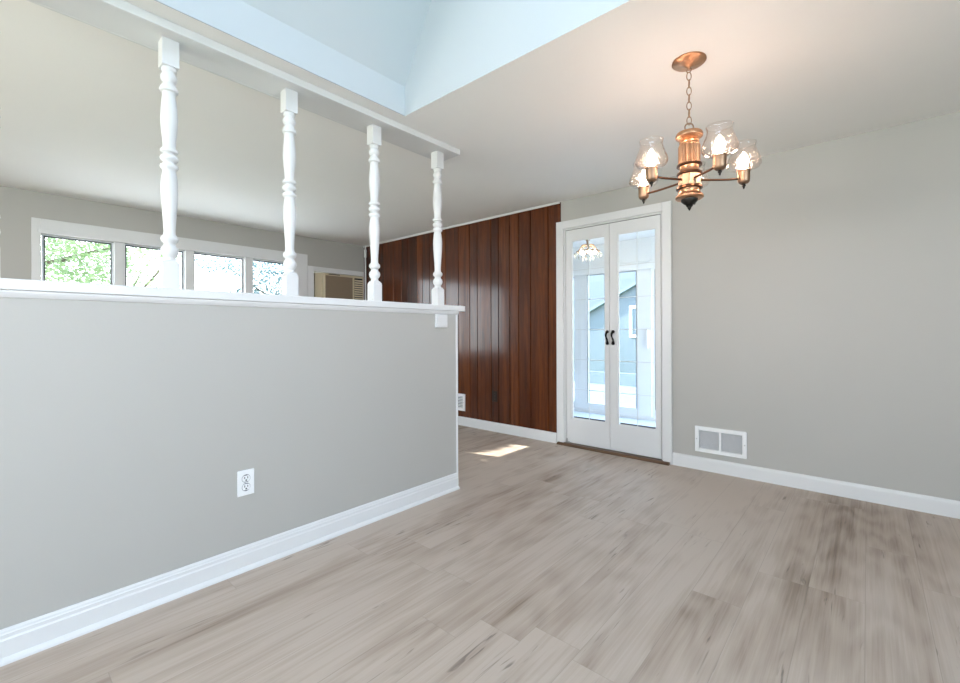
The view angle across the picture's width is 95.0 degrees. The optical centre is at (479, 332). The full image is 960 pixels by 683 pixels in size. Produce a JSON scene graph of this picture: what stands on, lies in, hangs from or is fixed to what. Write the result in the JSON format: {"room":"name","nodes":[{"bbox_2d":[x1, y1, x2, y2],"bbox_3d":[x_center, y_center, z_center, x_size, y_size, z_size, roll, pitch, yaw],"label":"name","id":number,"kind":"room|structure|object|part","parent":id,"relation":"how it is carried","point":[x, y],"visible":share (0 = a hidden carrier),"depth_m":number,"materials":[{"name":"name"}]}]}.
{"room":"dining room","nodes":[
{"label":"dining room","id":0,"kind":"room"},
{"bbox_2d":[0,186,363,279],"bbox_3d":[-3.861,-0.077,4.093,0.120,2.350,6.437,0,0,41],"label":"wall","id":1,"kind":"structure","parent":0,"point":[17,206],"depth_m":4.34,"materials":[{"name":"beige paint"}]},
{"bbox_2d":[31,217,307,296],"bbox_3d":[-3.150,-0.272,4.869,0.151,1.495,2.547,0,0,41],"label":"window","id":2,"kind":"structure","parent":1,"relation":"in","point":[118,258],"depth_m":4.47,"materials":[{"name":"white paint"}]},
{"bbox_3d":[-3.801,-0.244,4.172,0.035,1.283,0.500,0,0,41],"label":"sash","id":3,"kind":"part","parent":2,"relation":"part of","materials":[{"name":"clear glass"}]},
{"bbox_3d":[-3.410,-0.246,4.615,0.035,1.283,0.517,0,0,41],"label":"sash","id":4,"kind":"part","parent":2,"relation":"part of","materials":[{"name":"clear glass"}]},
{"bbox_3d":[-3.012,-0.248,5.068,0.035,1.283,0.527,0,0,41],"label":"sash","id":5,"kind":"part","parent":2,"relation":"part of","materials":[{"name":"clear glass"}]},
{"bbox_2d":[308,266,363,299],"bbox_3d":[-1.986,-0.576,6.116,0.020,0.612,0.859,0,0,41],"label":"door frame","id":6,"kind":"structure","parent":1,"relation":"in","point":[311,269],"depth_m":5.93,"materials":[{"name":"white paint"}]},
{"bbox_2d":[314,273,362,299],"bbox_3d":[-2.028,-0.573,6.198,0.249,0.466,0.754,0,0,41],"label":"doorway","id":7,"kind":"object","parent":1,"relation":"attached to","point":[326,285],"visible":0.72,"depth_m":6.09,"materials":[{"name":"beige plastic"}]},
{"bbox_3d":[-2.198,-0.573,5.950,0.040,0.466,0.094,0,0,41],"label":"panel","id":8,"kind":"part","parent":7,"relation":"part of","materials":[{"name":"beige plastic"}]},
{"bbox_2d":[326,275,352,298],"bbox_3d":[-1.950,-0.569,6.108,0.014,0.416,0.410,0,0,41],"label":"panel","id":9,"kind":"object","parent":7,"relation":"attached to","point":[337,286],"depth_m":6.10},
{"bbox_2d":[354,278,362,299],"bbox_3d":[-1.751,-0.569,6.342,0.004,0.415,0.131,0,0,41],"label":"vent","id":10,"kind":"object","parent":7,"relation":"attached to","point":[358,282],"depth_m":6.33,"materials":[{"name":"beige plastic"}]},
{"bbox_2d":[0,297,455,629],"bbox_3d":[-1.829,0.476,1.273,0.120,1.232,4.890,0,0,41],"label":"wall","id":11,"kind":"structure","parent":0,"point":[127,429],"depth_m":1.85,"materials":[{"name":"beige paint"}]},
{"bbox_2d":[0,290,458,314],"bbox_3d":[-1.775,-0.128,1.235,0.013,0.024,4.908,0,0,41],"label":"trim","id":12,"kind":"structure","parent":11,"relation":"attached to","point":[3,293],"depth_m":1.86,"materials":[{"name":"white paint"}]},
{"bbox_2d":[0,473,459,666],"bbox_3d":[-1.769,1.038,1.225,0.030,0.108,4.894,0,0,41],"label":"baseboard","id":13,"kind":"structure","parent":11,"relation":"attached to","point":[19,641],"depth_m":1.84,"materials":[{"name":"white paint"}]},
{"bbox_2d":[0,278,464,311],"bbox_3d":[-1.808,-0.160,1.302,0.167,0.038,4.964,0,0,41],"label":"half wall cap","id":14,"kind":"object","parent":11,"relation":"on","point":[5,283],"depth_m":1.85,"materials":[{"name":"white paint"}]},
{"bbox_2d":[158,36,179,288],"bbox_3d":[-1.307,-0.701,1.851,0.068,1.040,0.068,0,0,41],"label":"spindle","id":15,"kind":"object","parent":14,"relation":"on","point":[168,49],"visible":0.99,"depth_m":1.83,"materials":[{"name":"white paint"}]},
{"bbox_2d":[280,88,297,295],"bbox_3d":[-0.968,-0.703,2.236,0.068,1.040,0.068,0,0,41],"label":"spindle","id":16,"kind":"object","parent":14,"relation":"on","point":[289,98],"visible":0.99,"depth_m":2.21,"materials":[{"name":"white paint"}]},
{"bbox_2d":[367,124,381,300],"bbox_3d":[-0.629,-0.704,2.621,0.068,1.040,0.068,0,0,41],"label":"spindle","id":17,"kind":"object","parent":14,"relation":"on","point":[374,287],"visible":1,"depth_m":2.60,"materials":[{"name":"white paint"}]},
{"bbox_2d":[431,151,443,304],"bbox_3d":[-0.290,-0.706,3.006,0.068,1.040,0.068,0,0,41],"label":"spindle","id":18,"kind":"object","parent":14,"relation":"on","point":[437,158],"visible":0.99,"depth_m":2.98,"materials":[{"name":"white paint"}]},
{"bbox_2d":[237,468,253,496],"bbox_3d":[-1.078,0.691,2.027,0.008,0.117,0.074,0,0,41],"label":"wall outlet","id":19,"kind":"object","parent":11,"relation":"attached to","point":[245,478],"visible":1,"depth_m":2.02,"materials":[{"name":"white plastic"}]},
{"bbox_2d":[242,483,249,490],"bbox_3d":[-1.076,0.711,2.025,0.003,0.037,0.037,0,0,41],"label":"receptacle","id":20,"kind":"object","parent":19,"relation":"attached to","point":[245,486],"depth_m":2.02,"materials":[{"name":"white plastic"}]},
{"bbox_2d":[242,474,249,482],"bbox_3d":[-1.077,0.672,2.026,0.001,0.037,0.037,0,0,41],"label":"receptacle","id":21,"kind":"object","parent":19,"relation":"attached to","point":[245,477],"depth_m":2.02,"materials":[{"name":"white plastic"}]},
{"bbox_2d":[435,314,447,327],"bbox_3d":[-0.259,-0.077,2.953,0.016,0.090,0.110,0,0,41],"label":"block","id":22,"kind":"object","parent":11,"relation":"attached to","point":[441,320],"visible":1,"depth_m":2.94,"materials":[{"name":"white paint"}]},
{"bbox_3d":[-0.254,-0.077,2.949,0.004,0.070,0.090,0,0,41],"label":"plate","id":23,"kind":"part","parent":22,"relation":"part of","materials":[{"name":"white paint"}]},
{"bbox_2d":[456,315,457,472],"bbox_3d":[-0.207,0.469,3.115,0.127,1.232,0.018,0,0,41],"label":"trim","id":24,"kind":"structure","parent":11,"relation":"attached to","point":[456,315],"depth_m":3.07,"materials":[{"name":"white paint"}]},
{"bbox_2d":[155,0,404,115],"bbox_3d":[-1.230,-1.345,1.672,0.006,0.169,2.391,0,0,41],"label":"wall","id":25,"kind":"structure","parent":0,"point":[237,19],"depth_m":2.06,"materials":[{"name":"paint"}]},
{"bbox_2d":[241,0,430,86],"bbox_3d":[-1.030,-1.964,1.494,0.712,1.070,2.392,0,0,41],"label":"ceiling","id":26,"kind":"structure","parent":0,"point":[383,36],"depth_m":2.28,"materials":[{"name":"paint"}]},
{"bbox_2d":[0,425,959,682],"bbox_3d":[-0.869,1.129,1.462,8.082,0.080,6.677,0,0,41],"label":"floor","id":27,"kind":"structure","parent":0,"point":[548,562],"depth_m":1.82,"materials":[{"name":"wood"}]},
{"bbox_2d":[0,0,959,245],"bbox_3d":[-0.878,-1.286,1.460,8.082,0.050,6.677,0,0,41],"label":"ceiling","id":28,"kind":"structure","parent":0,"point":[566,119],"depth_m":2.50,"materials":[{"name":"paint"}]},
{"bbox_2d":[27,0,459,160],"bbox_3d":[-1.836,-1.238,1.278,0.216,0.038,4.897,0,0,41],"label":"ceiling beam","id":29,"kind":"structure","parent":28,"relation":"attached to","point":[120,18],"depth_m":2.02,"materials":[{"name":"white paint"}]},
{"bbox_2d":[629,51,761,210],"bbox_3d":[0.975,-0.921,2.072,0.569,0.694,0.571,0,0,41],"label":"chandelier","id":30,"kind":"object","parent":28,"relation":"hanging from","point":[689,179],"visible":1,"depth_m":2.02,"materials":[{"name":"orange metal"}]},
{"bbox_3d":[0.829,-0.779,2.231,0.041,0.086,0.040,0,0,41],"label":"bulb","id":31,"kind":"part","parent":30,"relation":"part of","materials":[{"name":"beige glass"}]},
{"bbox_3d":[0.829,-0.797,2.231,0.140,0.123,0.140,0,0,41],"label":"lamp shade","id":32,"kind":"part","parent":30,"relation":"part of","materials":[{"name":"clear glass"}]},
{"bbox_3d":[0.767,-0.797,1.969,0.140,0.123,0.140,0,0,41],"label":"lamp shade","id":33,"kind":"part","parent":30,"relation":"part of","materials":[{"name":"clear glass"}]},
{"bbox_3d":[0.767,-0.779,1.969,0.041,0.086,0.040,0,0,41],"label":"bulb","id":34,"kind":"part","parent":30,"relation":"part of","materials":[{"name":"beige glass"}]},
{"bbox_3d":[0.896,-0.704,2.153,0.010,0.018,0.154,0,0,-41],"label":"arm","id":35,"kind":"part","parent":30,"relation":"part of","materials":[{"name":"brown metal"}]},
{"bbox_3d":[0.862,-0.704,2.008,0.154,0.018,0.010,0,0,-23],"label":"arm","id":36,"kind":"part","parent":30,"relation":"part of","materials":[{"name":"brown metal"}]},
{"bbox_3d":[0.979,-0.644,2.057,0.122,0.045,0.122,0,0,41],"label":"dish","id":37,"kind":"part","parent":30,"relation":"part of","materials":[{"name":"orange metal"}]},
{"bbox_3d":[0.988,-0.705,1.931,0.010,0.018,0.154,0,0,-5],"label":"arm","id":38,"kind":"part","parent":30,"relation":"part of","materials":[{"name":"brown metal"}]},
{"bbox_3d":[1.101,-0.705,2.027,0.154,0.018,0.010,0,0,13],"label":"arm","id":39,"kind":"part","parent":30,"relation":"part of","materials":[{"name":"brown metal"}]},
{"bbox_3d":[0.996,-0.779,1.829,0.041,0.086,0.040,0,0,41],"label":"bulb","id":40,"kind":"part","parent":30,"relation":"part of","materials":[{"name":"beige glass"}]},
{"bbox_3d":[0.996,-0.798,1.829,0.140,0.123,0.140,0,0,41],"label":"lamp shade","id":41,"kind":"part","parent":30,"relation":"part of","materials":[{"name":"clear glass"}]},
{"bbox_3d":[1.200,-0.799,2.003,0.140,0.123,0.140,0,0,41],"label":"lamp shade","id":42,"kind":"part","parent":30,"relation":"part of","materials":[{"name":"clear glass"}]},
{"bbox_3d":[1.200,-0.780,2.003,0.041,0.086,0.040,0,0,41],"label":"bulb","id":43,"kind":"part","parent":30,"relation":"part of","materials":[{"name":"beige glass"}]},
{"bbox_2d":[405,0,629,115],"bbox_3d":[0.592,-1.897,1.686,2.912,1.258,0.040,0,0,41],"label":"wall","id":44,"kind":"structure","parent":0,"point":[461,42],"depth_m":2.19,"materials":[{"name":"paint"}]},
{"bbox_2d":[573,236,654,268],"bbox_3d":[1.690,-0.044,5.775,4.100,2.239,0.100,0,0,41],"label":"wall","id":45,"kind":"structure","parent":0,"point":[646,246],"depth_m":5.57,"materials":[{"name":"white paint"}]},
{"bbox_2d":[573,260,655,420],"bbox_3d":[1.811,0.101,5.655,2.680,1.948,0.119,0,0,41],"label":"door","id":46,"kind":"structure","parent":45,"relation":"in","point":[646,405],"depth_m":5.49,"materials":[{"name":"white wood"}]},
{"bbox_3d":[2.047,0.075,5.393,0.024,0.240,0.029,0,0,41],"label":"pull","id":47,"kind":"part","parent":46,"relation":"part of","materials":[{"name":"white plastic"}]},
{"bbox_3d":[2.427,0.106,5.152,0.869,1.863,0.030,0,0,41],"label":"sliding panel","id":48,"kind":"part","parent":46,"relation":"part of","materials":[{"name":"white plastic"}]},
{"bbox_2d":[573,229,654,247],"bbox_3d":[1.175,-1.187,5.195,4.300,0.050,1.642,0,0,41],"label":"ceiling","id":49,"kind":"structure","parent":0,"point":[649,233],"depth_m":5.40,"materials":[{"name":"white paint"}]},
{"bbox_2d":[574,239,599,261],"bbox_3d":[1.289,-1.003,5.258,0.342,0.317,0.338,0,0,41],"label":"light","id":50,"kind":"object","parent":49,"relation":"hanging from","point":[582,253],"visible":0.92,"depth_m":5.23,"materials":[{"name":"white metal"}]},
{"bbox_3d":[1.288,-1.007,5.258,0.283,0.097,0.283,0,0,41],"label":"ring frame","id":51,"kind":"part","parent":50,"relation":"part of","materials":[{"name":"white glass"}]},
{"bbox_2d":[574,411,655,426],"bbox_3d":[1.184,1.119,5.197,4.300,0.080,1.642,0,0,41],"label":"floor","id":52,"kind":"structure","parent":0,"point":[642,422],"depth_m":5.45,"materials":[{"name":"paint"}]},
{"bbox_2d":[561,111,959,500],"bbox_3d":[1.294,-0.096,3.920,8.082,2.350,0.120,0,0,41],"label":"wall","id":53,"kind":"structure","parent":0,"point":[816,301],"depth_m":2.92,"materials":[{"name":"beige paint"}]},
{"bbox_2d":[363,201,559,247],"bbox_3d":[-0.469,-1.256,5.355,3.306,0.018,0.015,0,0,41],"label":"trim","id":54,"kind":"structure","parent":53,"relation":"attached to","point":[558,202],"depth_m":4.93,"materials":[{"name":"white paint"}]},
{"bbox_2d":[364,202,560,432],"bbox_3d":[-0.454,-0.090,5.368,3.304,2.348,0.018,0,0,41],"label":"panelling","id":55,"kind":"object","parent":53,"relation":"attached to","point":[502,270],"visible":0.59,"depth_m":4.77,"materials":[{"name":"brown wood"}]},
{"bbox_2d":[364,245,366,299],"bbox_3d":[-1.660,-0.146,6.386,0.038,2.230,0.038,0,0,41],"label":"pipe","id":56,"kind":"object","parent":55,"relation":"attached to","point":[365,250],"visible":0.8,"depth_m":6.38,"materials":[{"name":"white paint"}]},
{"bbox_2d":[458,393,464,410],"bbox_3d":[-0.311,0.814,5.220,0.360,0.196,0.020,0,0,41],"label":"wall vent","id":57,"kind":"object","parent":55,"relation":"attached to","point":[461,397],"visible":0.43,"depth_m":5.14,"materials":[{"name":"white plastic"}]},
{"bbox_2d":[492,391,496,401],"bbox_3d":[0.161,0.699,4.812,0.074,0.117,0.008,0,0,41],"label":"wall outlet","id":58,"kind":"object","parent":55,"relation":"attached to","point":[494,393],"visible":1,"depth_m":4.81,"materials":[{"name":"brown plastic"}]},
{"bbox_2d":[458,416,556,442],"bbox_3d":[-0.476,1.034,5.371,3.263,0.100,0.014,0,0,41],"label":"baseboard","id":59,"kind":"structure","parent":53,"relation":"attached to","point":[547,436],"depth_m":4.67,"materials":[{"name":"white paint"}]},
{"bbox_2d":[556,200,672,465],"bbox_3d":[1.186,0.003,3.974,1.079,2.152,0.178,0,0,41],"label":"door","id":60,"kind":"structure","parent":53,"relation":"in","point":[610,436],"depth_m":3.92,"materials":[{"name":"white paint"}]},
{"bbox_3d":[1.140,0.045,3.960,0.032,0.133,0.032,0,0,41],"label":"pull handle","id":61,"kind":"part","parent":60,"relation":"part of","materials":[{"name":"black metal"}]},
{"bbox_3d":[1.181,0.045,3.924,0.032,0.133,0.032,0,0,41],"label":"pull handle","id":62,"kind":"part","parent":60,"relation":"part of","materials":[{"name":"black metal"}]},
{"bbox_2d":[695,426,746,458],"bbox_3d":[1.831,0.833,3.357,0.354,0.198,0.020,0,0,41],"label":"air vent","id":63,"kind":"object","parent":53,"relation":"in","point":[732,443],"visible":1,"depth_m":3.35,"materials":[{"name":"white plastic"}]},
{"bbox_2d":[672,452,959,518],"bbox_3d":[2.883,1.023,2.434,3.497,0.100,0.014,0,0,41],"label":"baseboard","id":64,"kind":"structure","parent":53,"relation":"attached to","point":[895,498],"depth_m":2.92,"materials":[{"name":"white paint"}]},
{"label":"outside","id":65,"kind":"structure","parent":0,"visible":0},
{"bbox_2d":[573,382,635,407],"bbox_3d":[2.697,1.201,7.292,5.600,0.140,3.499,0,0,41],"label":"floor","id":66,"kind":"structure","parent":65,"point":[626,400],"depth_m":7.91,"materials":[{"name":"concrete"}]},
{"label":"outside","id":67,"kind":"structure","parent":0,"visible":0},
{"bbox_3d":[-1.154,1.328,18.349,54.000,0.100,54.000,0,0,41],"label":"ground","id":68,"kind":"structure","parent":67,"visible":0},
{"bbox_2d":[41,237,158,284],"bbox_3d":[-8.812,-1.922,7.912,2.029,6.477,4.994,0,0,33],"label":"leafy tree","id":69,"kind":"object","parent":68,"relation":"on","point":[62,259],"visible":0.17,"depth_m":8.66,"materials":[{"name":"green plant"}]},
{"bbox_2d":[126,248,210,286],"bbox_3d":[-7.893,-0.677,11.295,1.869,3.978,2.001,0,0,12],"label":"leafy tree","id":70,"kind":"object","parent":68,"relation":"on","point":[152,279],"visible":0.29,"depth_m":10.93,"materials":[{"name":"green plant"}]},
{"bbox_2d":[195,256,284,294],"bbox_3d":[-7.304,-0.758,14.402,2.344,4.131,3.707,0,0,41],"label":"leafy tree","id":71,"kind":"object","parent":68,"relation":"on","point":[275,273],"visible":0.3,"depth_m":14.05,"materials":[{"name":"green plant"}]},
{"bbox_2d":[573,370,635,386],"bbox_3d":[3.006,1.068,9.458,10.000,0.400,0.140,0,0,41],"label":"wall","id":72,"kind":"structure","parent":68,"relation":"on","point":[597,377],"depth_m":9.39,"materials":[{"name":"concrete"}]},
{"bbox_2d":[573,271,635,373],"bbox_3d":[5.541,-1.346,15.671,12.000,5.200,6.150,0,0,41],"label":"house","id":73,"kind":"structure","parent":68,"relation":"on","point":[627,280],"depth_m":13.36,"materials":[{"name":"blue"}]},
{"bbox_3d":[4.729,-0.321,12.478,0.840,0.760,0.019,0,0,41],"label":"pane","id":74,"kind":"part","parent":73,"relation":"part of","materials":[{"name":"blue"}]}
]}

